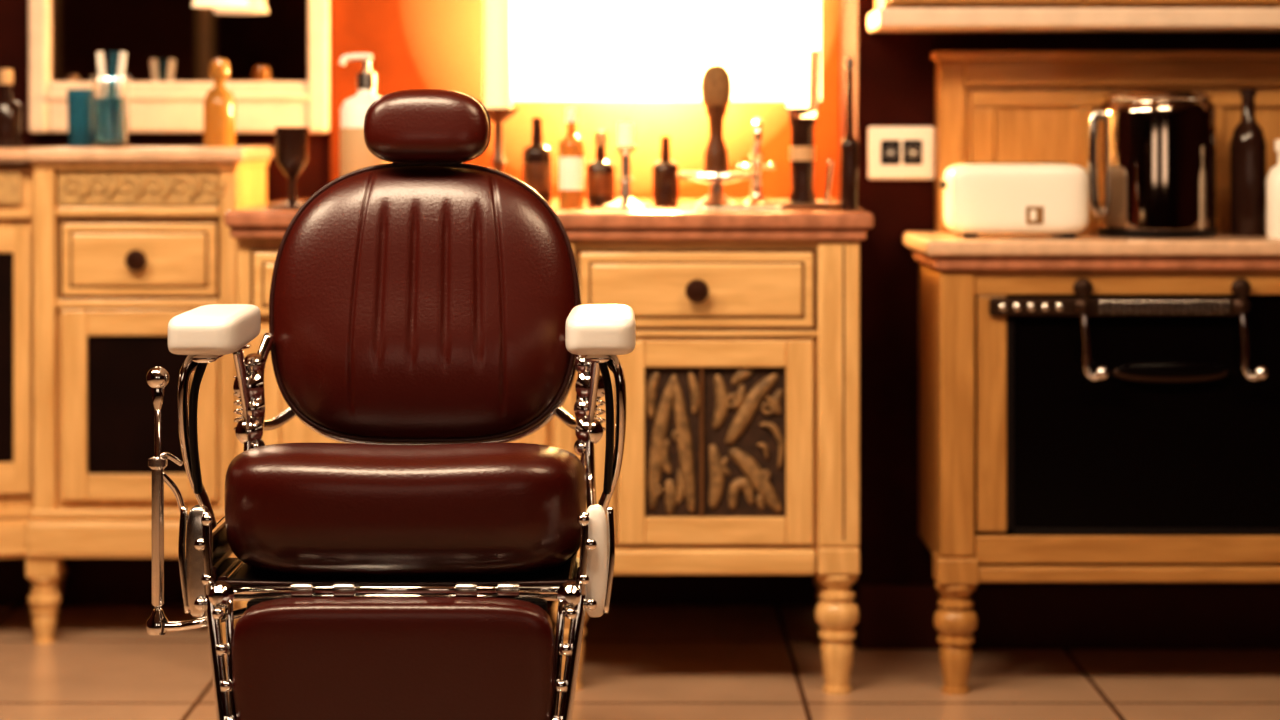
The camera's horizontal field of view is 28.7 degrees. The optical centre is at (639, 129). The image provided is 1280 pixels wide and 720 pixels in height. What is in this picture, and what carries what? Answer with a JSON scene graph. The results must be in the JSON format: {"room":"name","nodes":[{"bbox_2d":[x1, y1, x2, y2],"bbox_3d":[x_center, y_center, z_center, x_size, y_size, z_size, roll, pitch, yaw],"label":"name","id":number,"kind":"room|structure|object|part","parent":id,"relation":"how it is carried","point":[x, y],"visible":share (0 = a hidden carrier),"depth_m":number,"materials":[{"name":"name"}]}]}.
{"room":"salon","nodes":[
{"label":"salon","id":0,"kind":"room"},
{"bbox_2d":[29,0,328,132],"bbox_3d":[-1.091,-0.457,5.923,0.707,0.927,0.055,0,0,0],"label":"frame","id":1,"kind":"structure","parent":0,"point":[170,46],"depth_m":5.93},
{"bbox_3d":[-1.093,-0.054,5.928,0.615,0.122,0.045,0,0,0],"label":"rail","id":2,"kind":"part","parent":1,"relation":"part of","materials":[{"name":"beige paint"}]},
{"bbox_3d":[-1.095,-0.490,5.934,0.610,0.760,0.008,0,0,0],"label":"glass","id":3,"kind":"part","parent":1,"relation":"part of","materials":[{"name":"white mirror"}]},
{"bbox_2d":[0,0,839,202],"bbox_3d":[-1.363,-0.320,6.000,3.675,2.900,0.100,0,0,0],"label":"wall","id":4,"kind":"structure","parent":0,"point":[14,14],"depth_m":5.95,"materials":[{"name":"orange paint"}]},
{"bbox_2d":[0,558,819,605],"bbox_3d":[-1.363,1.060,5.942,3.675,0.140,0.015,0,0,0],"label":"baseboard","id":5,"kind":"structure","parent":4,"relation":"attached to","point":[88,582],"depth_m":5.94,"materials":[{"name":"paint"}]},
{"bbox_2d":[331,0,838,200],"bbox_3d":[-0.131,-0.770,5.946,1.209,2.000,0.008,0,0,0],"label":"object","id":6,"kind":"structure","parent":4,"relation":"attached to","point":[413,44],"depth_m":5.94,"materials":[{"name":"ceramic"}]},
{"bbox_2d":[512,0,820,100],"bbox_3d":[0.030,-0.545,5.955,0.800,0.950,0.003,0,0,0],"label":"mirror","id":7,"kind":"object","parent":4,"relation":"in","point":[563,50],"visible":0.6,"depth_m":5.95,"materials":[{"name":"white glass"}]},
{"bbox_2d":[0,606,1279,719],"bbox_3d":[0.000,1.155,2.250,6.400,0.050,7.700,0,0,0],"label":"floor","id":8,"kind":"structure","parent":0,"point":[102,662],"depth_m":5.17,"materials":[{"name":"tile"}]},
{"bbox_2d":[0,146,272,643],"bbox_3d":[-1.367,0.584,5.665,1.048,1.092,0.519,0,0,-7],"label":"base cabinet","id":9,"kind":"object","parent":8,"relation":"on","point":[101,248],"visible":0.73,"depth_m":5.50,"materials":[{"name":"beige wood"}]},
{"bbox_3d":[-1.571,0.500,5.460,0.397,0.460,0.020,0,0,-14],"label":"wing door panel","id":10,"kind":"part","parent":9,"relation":"part of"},
{"bbox_3d":[-1.569,0.765,5.454,0.436,0.070,0.020,0,0,-14],"label":"wing door rail","id":11,"kind":"part","parent":9,"relation":"part of","materials":[{"name":"beige wood"}]},
{"bbox_3d":[-1.569,0.240,5.454,0.436,0.060,0.020,0,0,-14],"label":"wing door rail","id":12,"kind":"part","parent":9,"relation":"part of","materials":[{"name":"beige wood"}]},
{"bbox_2d":[0,69,21,146],"bbox_3d":[-1.420,-0.050,5.600,0.068,0.176,0.068,0,0,0],"label":"bottle","id":13,"kind":"object","parent":9,"relation":"on","point":[10,110],"visible":1,"depth_m":5.58,"materials":[{"name":"brown glass"}]},
{"bbox_3d":[-1.567,0.185,5.455,0.460,0.020,0.020,0,0,-14],"label":"wing rail","id":14,"kind":"part","parent":9,"relation":"part of","materials":[{"name":"beige wood"}]},
{"bbox_3d":[-1.310,0.470,5.514,0.050,0.780,0.052,0,0,0],"label":"post","id":15,"kind":"part","parent":9,"relation":"part of","materials":[{"name":"beige wood"}]},
{"bbox_2d":[67,89,91,146],"bbox_3d":[-1.265,-0.027,5.650,0.058,0.130,0.058,0,0,0],"label":"tumbler","id":16,"kind":"object","parent":9,"relation":"on","point":[79,101],"visible":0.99,"depth_m":5.63,"materials":[{"name":"blue glass"}]},
{"bbox_2d":[90,51,131,146],"bbox_3d":[-1.190,-0.070,5.620,0.092,0.215,0.092,0,0,0],"label":"jar","id":17,"kind":"object","parent":9,"relation":"on","point":[110,93],"visible":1,"depth_m":5.59,"materials":[{"name":"clear glass"}]},
{"bbox_3d":[-1.102,0.285,5.473,0.047,0.047,0.037,0,0,0],"label":"drawer knob","id":18,"kind":"part","parent":9,"relation":"part of","materials":[{"name":"brown metal"}]},
{"bbox_3d":[-1.105,0.382,5.508,0.360,0.020,0.024,0,0,0],"label":"rail","id":19,"kind":"part","parent":9,"relation":"part of","materials":[{"name":"beige wood"}]},
{"bbox_3d":[-1.105,0.179,5.506,0.360,0.022,0.028,0,0,0],"label":"frieze rail","id":20,"kind":"part","parent":9,"relation":"part of","materials":[{"name":"beige wood"}]},
{"bbox_3d":[-1.103,0.786,5.509,0.229,0.058,0.022,0,0,0],"label":"door rail","id":21,"kind":"part","parent":9,"relation":"part of","materials":[{"name":"beige wood"}]},
{"bbox_3d":[-1.102,0.285,5.509,0.340,0.160,0.022,0,0,0],"label":"drawer","id":22,"kind":"part","parent":9,"relation":"part of","materials":[{"name":"beige wood"}]},
{"bbox_3d":[-1.103,0.424,5.509,0.229,0.058,0.022,0,0,0],"label":"door rail","id":23,"kind":"part","parent":9,"relation":"part of","materials":[{"name":"beige wood"}]},
{"bbox_3d":[-1.103,0.605,5.515,0.229,0.304,0.010,0,0,0],"label":"door panel","id":24,"kind":"part","parent":9,"relation":"part of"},
{"bbox_2d":[203,58,235,146],"bbox_3d":[-0.945,-0.062,5.620,0.072,0.200,0.072,0,0,0],"label":"decanter","id":25,"kind":"object","parent":9,"relation":"on","point":[219,104],"visible":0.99,"depth_m":5.59,"materials":[{"name":"orange glass"}]},
{"bbox_3d":[-0.905,0.470,5.518,0.040,0.780,0.045,0,0,0],"label":"post","id":26,"kind":"part","parent":9,"relation":"part of","materials":[{"name":"beige wood"}]},
{"bbox_2d":[146,89,635,719],"bbox_3d":[-0.363,0.532,3.769,0.714,1.196,0.778,0,0,0],"label":"barber chair","id":27,"kind":"object","parent":8,"relation":"on","point":[428,317],"visible":1,"depth_m":3.64,"materials":[{"name":"red leather"}]},
{"bbox_3d":[-0.704,0.362,3.650,0.033,0.033,0.033,0,0,0],"label":"lever knob","id":28,"kind":"part","parent":27,"relation":"part of","materials":[{"name":"silver metal"}]},
{"bbox_3d":[-0.704,0.547,3.650,0.009,0.355,0.009,0,0,0],"label":"lever rod","id":29,"kind":"part","parent":27,"relation":"part of","materials":[{"name":"silver metal"}]},
{"bbox_3d":[-0.630,0.718,3.658,0.154,0.029,0.055,0,0,-20],"label":"lever arm","id":30,"kind":"part","parent":27,"relation":"part of","materials":[{"name":"silver metal"}]},
{"bbox_3d":[-0.597,0.793,3.550,0.029,0.340,0.103,0,0,-34],"label":"legrest rail","id":31,"kind":"part","parent":27,"relation":"part of","materials":[{"name":"silver metal"}]},
{"bbox_3d":[-0.633,0.336,3.783,0.039,0.019,0.296,0,0,1],"label":"arm under rail","id":32,"kind":"part","parent":27,"relation":"part of","materials":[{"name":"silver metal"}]},
{"bbox_3d":[-0.626,0.630,3.777,0.016,0.090,0.385,0,0,0],"label":"plate","id":33,"kind":"part","parent":27,"relation":"part of","materials":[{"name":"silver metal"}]},
{"bbox_3d":[-0.579,0.784,3.549,0.017,0.253,0.065,0,0,-24],"label":"legrest rail","id":34,"kind":"part","parent":27,"relation":"part of","materials":[{"name":"silver metal"}]},
{"bbox_2d":[232,597,554,719],"bbox_3d":[-0.349,0.792,3.555,0.456,0.250,0.072,0,3,0],"label":"cushion","id":35,"kind":"object","parent":27,"relation":"on","point":[294,658],"depth_m":3.52,"materials":[{"name":"red leather"}]},
{"bbox_3d":[-0.348,0.678,3.790,0.536,0.024,0.220,0,0,0],"label":"under frame","id":36,"kind":"part","parent":27,"relation":"part of","materials":[{"name":"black metal"}]},
{"bbox_2d":[225,443,586,575],"bbox_3d":[-0.348,0.575,3.790,0.532,0.228,0.430,0,0,0],"label":"seat cushion","id":37,"kind":"object","parent":27,"relation":"on","point":[292,509],"depth_m":3.59,"materials":[{"name":"red leather"}]},
{"bbox_3d":[-0.348,0.279,4.050,0.495,0.453,0.149,0,-13,0],"label":"backrest","id":38,"kind":"part","parent":27,"relation":"part of","materials":[{"name":"red leather"}]},
{"bbox_3d":[-0.117,0.784,3.549,0.017,0.253,0.065,0,0,24],"label":"legrest rail","id":39,"kind":"part","parent":27,"relation":"part of","materials":[{"name":"silver metal"}]},
{"bbox_3d":[-0.099,0.793,3.550,0.029,0.340,0.103,0,0,34],"label":"legrest rail","id":40,"kind":"part","parent":27,"relation":"part of","materials":[{"name":"silver metal"}]},
{"bbox_3d":[-0.063,0.336,3.783,0.039,0.019,0.296,0,0,-1],"label":"arm under rail","id":41,"kind":"part","parent":27,"relation":"part of","materials":[{"name":"silver metal"}]},
{"bbox_2d":[224,199,873,693],"bbox_3d":[-0.190,0.647,5.444,1.311,0.966,0.981,0,0,0],"label":"vanity cabinet","id":42,"kind":"object","parent":8,"relation":"on","point":[741,455],"visible":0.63,"depth_m":5.00,"materials":[{"name":"beige wood"}]},
{"bbox_3d":[-0.640,0.315,5.114,0.300,0.130,0.022,0,0,0],"label":"drawer","id":43,"kind":"part","parent":42,"relation":"part of","materials":[{"name":"beige wood"}]},
{"bbox_2d":[266,127,308,207],"bbox_3d":[-0.737,0.079,5.300,0.110,0.170,0.110,0,0,0],"label":"goblet","id":44,"kind":"object","parent":42,"relation":"on","point":[291,143],"visible":0.93,"depth_m":5.27,"materials":[{"name":"brown"}]},
{"bbox_3d":[-0.640,0.620,5.117,0.190,0.310,0.010,0,0,0],"label":"door panel","id":45,"kind":"part","parent":42,"relation":"part of","materials":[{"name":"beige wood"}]},
{"bbox_2d":[339,53,390,176],"bbox_3d":[-0.581,0.001,5.300,0.115,0.327,0.112,0,0,0],"label":"pump bottle","id":46,"kind":"object","parent":42,"relation":"on","point":[354,152],"visible":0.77,"depth_m":5.26,"materials":[{"name":"white plastic"}]},
{"bbox_3d":[-0.603,-0.149,5.300,0.071,0.028,0.014,0,0,0],"label":"pump spout","id":47,"kind":"part","parent":46,"relation":"part of","materials":[{"name":"white plastic"}]},
{"bbox_3d":[-0.580,-0.118,5.300,0.040,0.065,0.040,0,0,0],"label":"pump stem","id":48,"kind":"part","parent":46,"relation":"part of","materials":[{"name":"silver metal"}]},
{"bbox_2d":[484,0,518,171],"bbox_3d":[-0.303,-0.077,5.350,0.100,0.482,0.100,0,0,0],"label":"candlestick","id":49,"kind":"object","parent":42,"relation":"on","point":[497,13],"visible":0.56,"depth_m":5.33,"materials":[{"name":"white wax"}]},
{"bbox_2d":[484,0,511,107],"bbox_3d":[-0.303,-0.176,5.350,0.060,0.260,0.060,0,0,0],"label":"candle","id":50,"kind":"object","parent":49,"relation":"on","point":[497,13],"depth_m":5.32,"materials":[{"name":"beige wax"}]},
{"bbox_2d":[523,118,551,205],"bbox_3d":[-0.218,0.069,5.300,0.061,0.190,0.061,0,0,0],"label":"bottle","id":51,"kind":"object","parent":42,"relation":"on","point":[537,165],"visible":0.77,"depth_m":5.28,"materials":[{"name":"brown glass"}]},
{"bbox_3d":[-0.150,0.528,5.037,0.040,0.617,0.085,0,0,0],"label":"post","id":52,"kind":"part","parent":42,"relation":"part of","materials":[{"name":"beige wood"}]},
{"bbox_2d":[559,108,583,207],"bbox_3d":[-0.144,0.059,5.250,0.053,0.210,0.053,0,0,0],"label":"bottle","id":53,"kind":"object","parent":42,"relation":"on","point":[571,147],"visible":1,"depth_m":5.23,"materials":[{"name":"orange glass"}]},
{"bbox_2d":[586,131,614,205],"bbox_3d":[-0.085,0.083,5.400,0.061,0.162,0.061,0,0,0],"label":"bottle","id":54,"kind":"object","parent":42,"relation":"on","point":[600,176],"visible":0.91,"depth_m":5.38,"materials":[{"name":"brown glass"}]},
{"bbox_2d":[602,117,648,209],"bbox_3d":[-0.030,0.068,5.200,0.100,0.192,0.100,0,0,0],"label":"candlestick","id":55,"kind":"object","parent":42,"relation":"on","point":[625,147],"visible":1,"depth_m":5.19,"materials":[{"name":"silver metal"}]},
{"bbox_2d":[617,122,633,145],"bbox_3d":[-0.030,0.009,5.200,0.034,0.050,0.034,0,0,0],"label":"candle","id":56,"kind":"object","parent":55,"relation":"on","point":[625,130],"depth_m":5.18,"materials":[{"name":"beige wax"}]},
{"bbox_2d":[652,136,677,205],"bbox_3d":[0.055,0.089,5.400,0.056,0.150,0.056,0,0,0],"label":"bottle","id":57,"kind":"object","parent":42,"relation":"on","point":[664,178],"visible":1,"depth_m":5.38,"materials":[{"name":"brown glass"}]},
{"bbox_3d":[0.113,0.228,5.016,0.485,0.019,0.028,0,0,0],"label":"rail","id":58,"kind":"part","parent":42,"relation":"part of","materials":[{"name":"beige wood"}]},
{"bbox_3d":[0.114,0.320,5.009,0.467,0.150,0.022,0,0,0],"label":"drawer","id":59,"kind":"part","parent":42,"relation":"part of","materials":[{"name":"beige wood"}]},
{"bbox_3d":[0.091,0.864,5.020,0.522,0.052,0.060,0,0,0],"label":"rail","id":60,"kind":"part","parent":42,"relation":"part of","materials":[{"name":"beige wood"}]},
{"bbox_3d":[0.114,0.320,4.973,0.047,0.047,0.037,0,0,0],"label":"drawer knob","id":61,"kind":"part","parent":42,"relation":"part of","materials":[{"name":"brown metal"}]},
{"bbox_3d":[0.151,0.448,5.009,0.282,0.055,0.022,0,0,0],"label":"door rail","id":62,"kind":"part","parent":42,"relation":"part of","materials":[{"name":"beige wood"}]},
{"bbox_3d":[0.151,0.802,5.009,0.282,0.055,0.022,0,0,0],"label":"door rail","id":63,"kind":"part","parent":42,"relation":"part of","materials":[{"name":"beige wood"}]},
{"bbox_3d":[0.151,0.625,5.017,0.282,0.300,0.006,0,0,0],"label":"door panel","id":64,"kind":"part","parent":42,"relation":"part of","materials":[{"name":"brown wood"}]},
{"bbox_2d":[676,64,756,205],"bbox_3d":[0.160,0.013,5.250,0.170,0.302,0.170,0,0,0],"label":"stand","id":65,"kind":"object","parent":42,"relation":"on","point":[716,83],"visible":1,"depth_m":5.23,"materials":[{"name":"brown wood"}]},
{"bbox_2d":[676,172,756,205],"bbox_3d":[0.160,0.127,5.250,0.170,0.074,0.170,0,0,0],"label":"tray","id":66,"kind":"object","parent":65,"relation":"on","point":[716,180],"depth_m":5.22,"materials":[{"name":"silver metal"}]},
{"bbox_3d":[0.160,0.023,5.250,0.052,0.148,0.052,0,0,0],"label":"brush handle","id":67,"kind":"part","parent":65,"relation":"part of","materials":[{"name":"brown wood"}]},
{"bbox_3d":[0.113,0.407,5.015,0.485,0.011,0.030,0,0,0],"label":"rail","id":68,"kind":"part","parent":42,"relation":"part of","materials":[{"name":"beige wood"}]},
{"bbox_2d":[694,204,782,210],"bbox_3d":[0.200,0.158,5.080,0.180,0.013,0.060,0,0,0],"label":"tray","id":69,"kind":"object","parent":42,"relation":"on","point":[707,207],"visible":1,"depth_m":5.05,"materials":[{"name":"silver metal"}]},
{"bbox_2d":[737,118,775,203],"bbox_3d":[0.239,0.069,5.352,0.079,0.189,0.116,0,0,21],"label":"faucet","id":70,"kind":"object","parent":42,"relation":"on","point":[756,196],"visible":0.98,"depth_m":5.37,"materials":[{"name":"silver metal"}]},
{"bbox_3d":[0.216,0.079,5.380,0.016,0.016,0.016,0,0,0],"label":"handle","id":71,"kind":"part","parent":70,"relation":"part of","materials":[{"name":"silver metal"}]},
{"bbox_3d":[0.250,0.079,5.380,0.064,0.010,0.010,0,0,0],"label":"cross handle","id":72,"kind":"part","parent":70,"relation":"part of","materials":[{"name":"silver metal"}]},
{"bbox_3d":[0.250,0.019,5.339,0.017,0.090,0.104,0,0,0],"label":"spout","id":73,"kind":"part","parent":70,"relation":"part of","materials":[{"name":"silver metal"}]},
{"bbox_3d":[0.284,0.079,5.380,0.016,0.016,0.016,0,0,0],"label":"handle","id":74,"kind":"part","parent":70,"relation":"part of","materials":[{"name":"silver metal"}]},
{"bbox_2d":[758,50,840,209],"bbox_3d":[0.339,-0.001,5.220,0.190,0.330,0.190,0,0,0],"label":"table lamp","id":75,"kind":"object","parent":42,"relation":"on","point":[801,66],"visible":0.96,"depth_m":5.20,"materials":[{"name":"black metal"}]},
{"bbox_3d":[0.339,0.157,5.220,0.190,0.014,0.190,0,0,0],"label":"dish","id":76,"kind":"part","parent":75,"relation":"part of","materials":[{"name":"silver metal"}]},
{"bbox_2d":[789,117,815,202],"bbox_3d":[0.339,0.063,5.220,0.056,0.178,0.056,0,0,0],"label":"bottle","id":77,"kind":"object","parent":75,"relation":"on","point":[802,148],"depth_m":5.20,"materials":[{"name":"brown"}]},
{"bbox_3d":[0.339,-0.096,5.220,0.072,0.140,0.072,0,0,0],"label":"glass","id":78,"kind":"part","parent":75,"relation":"part of","materials":[{"name":"white glass"}]},
{"bbox_3d":[0.398,0.527,5.037,0.085,0.614,0.085,0,0,0],"label":"post","id":79,"kind":"part","parent":42,"relation":"part of","materials":[{"name":"beige wood"}]},
{"bbox_2d":[841,57,857,209],"bbox_3d":[0.430,0.007,5.130,0.036,0.314,0.036,0,0,0],"label":"slim bottle","id":80,"kind":"object","parent":42,"relation":"on","point":[849,145],"visible":1,"depth_m":5.12,"materials":[{"name":"brown glass"}]},
{"bbox_2d":[903,231,1279,694],"bbox_3d":[1.190,0.675,5.190,1.240,0.910,0.490,0,0,0],"label":"base cabinet","id":81,"kind":"object","parent":8,"relation":"on","point":[1093,408],"visible":1,"depth_m":5.01,"materials":[{"name":"beige wood"}]},
{"bbox_3d":[0.635,0.567,5.030,0.070,0.574,0.070,0,0,0],"label":"post","id":82,"kind":"part","parent":81,"relation":"part of","materials":[{"name":"beige wood"}]},
{"bbox_2d":[939,162,1088,237],"bbox_3d":[0.767,0.143,5.147,0.298,0.154,0.165,0,0,0],"label":"toaster","id":83,"kind":"object","parent":81,"relation":"on","point":[1052,198],"visible":1,"depth_m":5.07,"materials":[{"name":"white plastic"}]},
{"bbox_3d":[0.628,0.113,5.150,0.020,0.015,0.030,0,0,0],"label":"lever","id":84,"kind":"part","parent":83,"relation":"part of","materials":[{"name":"black metal"}]},
{"bbox_2d":[930,51,1279,231],"bbox_3d":[1.191,0.025,5.407,1.118,0.390,0.083,0,0,0],"label":"panel","id":85,"kind":"object","parent":81,"relation":"on","point":[991,106],"visible":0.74,"depth_m":5.39,"materials":[{"name":"beige wood"}]},
{"bbox_3d":[1.191,-0.160,5.407,1.118,0.020,0.083,0,0,0],"label":"cornice","id":86,"kind":"part","parent":85,"relation":"part of","materials":[{"name":"beige wood"}]},
{"bbox_3d":[1.220,-0.122,5.400,1.040,0.055,0.030,0,0,0],"label":"rail","id":87,"kind":"part","parent":85,"relation":"part of","materials":[{"name":"beige wood"}]},
{"bbox_3d":[1.228,-0.068,5.404,1.025,0.035,0.022,0,0,0],"label":"rail","id":88,"kind":"part","parent":85,"relation":"part of","materials":[{"name":"beige wood"}]},
{"bbox_3d":[1.190,0.305,5.020,1.040,0.050,0.040,0,0,0],"label":"rail","id":89,"kind":"part","parent":81,"relation":"part of","materials":[{"name":"beige wood"}]},
{"bbox_3d":[1.190,0.840,5.020,1.040,0.056,0.040,0,0,0],"label":"frame rail","id":90,"kind":"part","parent":81,"relation":"part of","materials":[{"name":"beige wood"}]},
{"bbox_3d":[1.190,0.889,5.016,1.040,0.032,0.048,0,0,0],"label":"rail","id":91,"kind":"part","parent":81,"relation":"part of","materials":[{"name":"beige wood"}]},
{"bbox_2d":[1005,295,1279,534],"bbox_3d":[1.190,0.571,5.004,0.910,0.482,0.052,0,0,0],"label":"oven","id":92,"kind":"object","parent":81,"relation":"in","point":[1179,438],"depth_m":5.01,"materials":[{"name":"black glass"}]},
{"bbox_2d":[1088,90,1216,237],"bbox_3d":[1.075,0.069,5.200,0.246,0.302,0.245,0,0,24],"label":"kettle","id":93,"kind":"object","parent":81,"relation":"on","point":[1155,177],"visible":0.99,"depth_m":5.10,"materials":[{"name":"black"}]},
{"bbox_3d":[0.946,0.068,5.173,0.042,0.225,0.015,0,0,-20],"label":"handle","id":94,"kind":"part","parent":93,"relation":"part of","materials":[{"name":"silver metal"}]},
{"bbox_3d":[1.075,-0.076,5.200,0.200,0.011,0.200,0,0,0],"label":"lid","id":95,"kind":"part","parent":93,"relation":"part of","materials":[{"name":"silver metal"}]},
{"bbox_2d":[1230,88,1265,235],"bbox_3d":[1.265,0.066,5.200,0.074,0.308,0.074,0,0,0],"label":"oil bottle","id":96,"kind":"object","parent":81,"relation":"on","point":[1248,142],"visible":1,"depth_m":5.17,"materials":[{"name":"brown glass"}]},
{"bbox_2d":[1266,139,1279,237],"bbox_3d":[1.315,0.118,5.100,0.074,0.203,0.074,0,0,0],"label":"lotion bottle","id":97,"kind":"object","parent":81,"relation":"on","point":[1273,178],"visible":1,"depth_m":5.08,"materials":[{"name":"white plastic"}]},
{"bbox_2d":[840,0,1279,646],"bbox_3d":[1.837,-0.320,5.750,2.725,2.900,0.600,0,0,0],"label":"wall","id":98,"kind":"structure","parent":0,"point":[894,72],"depth_m":5.45,"materials":[{"name":"brown paint"}]},
{"bbox_2d":[868,126,934,179],"bbox_3d":[0.569,0.050,5.440,0.146,0.116,0.020,0,0,0],"label":"wall socket","id":99,"kind":"object","parent":98,"relation":"attached to","point":[894,152],"depth_m":5.44,"materials":[{"name":"white plastic"}]},
{"bbox_2d":[858,584,1279,648],"bbox_3d":[1.837,1.060,5.442,2.725,0.140,0.015,0,0,0],"label":"baseboard","id":100,"kind":"structure","parent":98,"relation":"attached to","point":[891,616],"depth_m":5.43,"materials":[{"name":"paint"}]},
{"bbox_2d":[867,0,1279,31],"bbox_3d":[1.133,-0.537,5.319,1.285,0.647,0.258,0,0,0],"label":"wall shelf","id":101,"kind":"object","parent":98,"relation":"attached to","point":[887,15],"depth_m":5.20,"materials":[{"name":"beige wood"}]}
]}

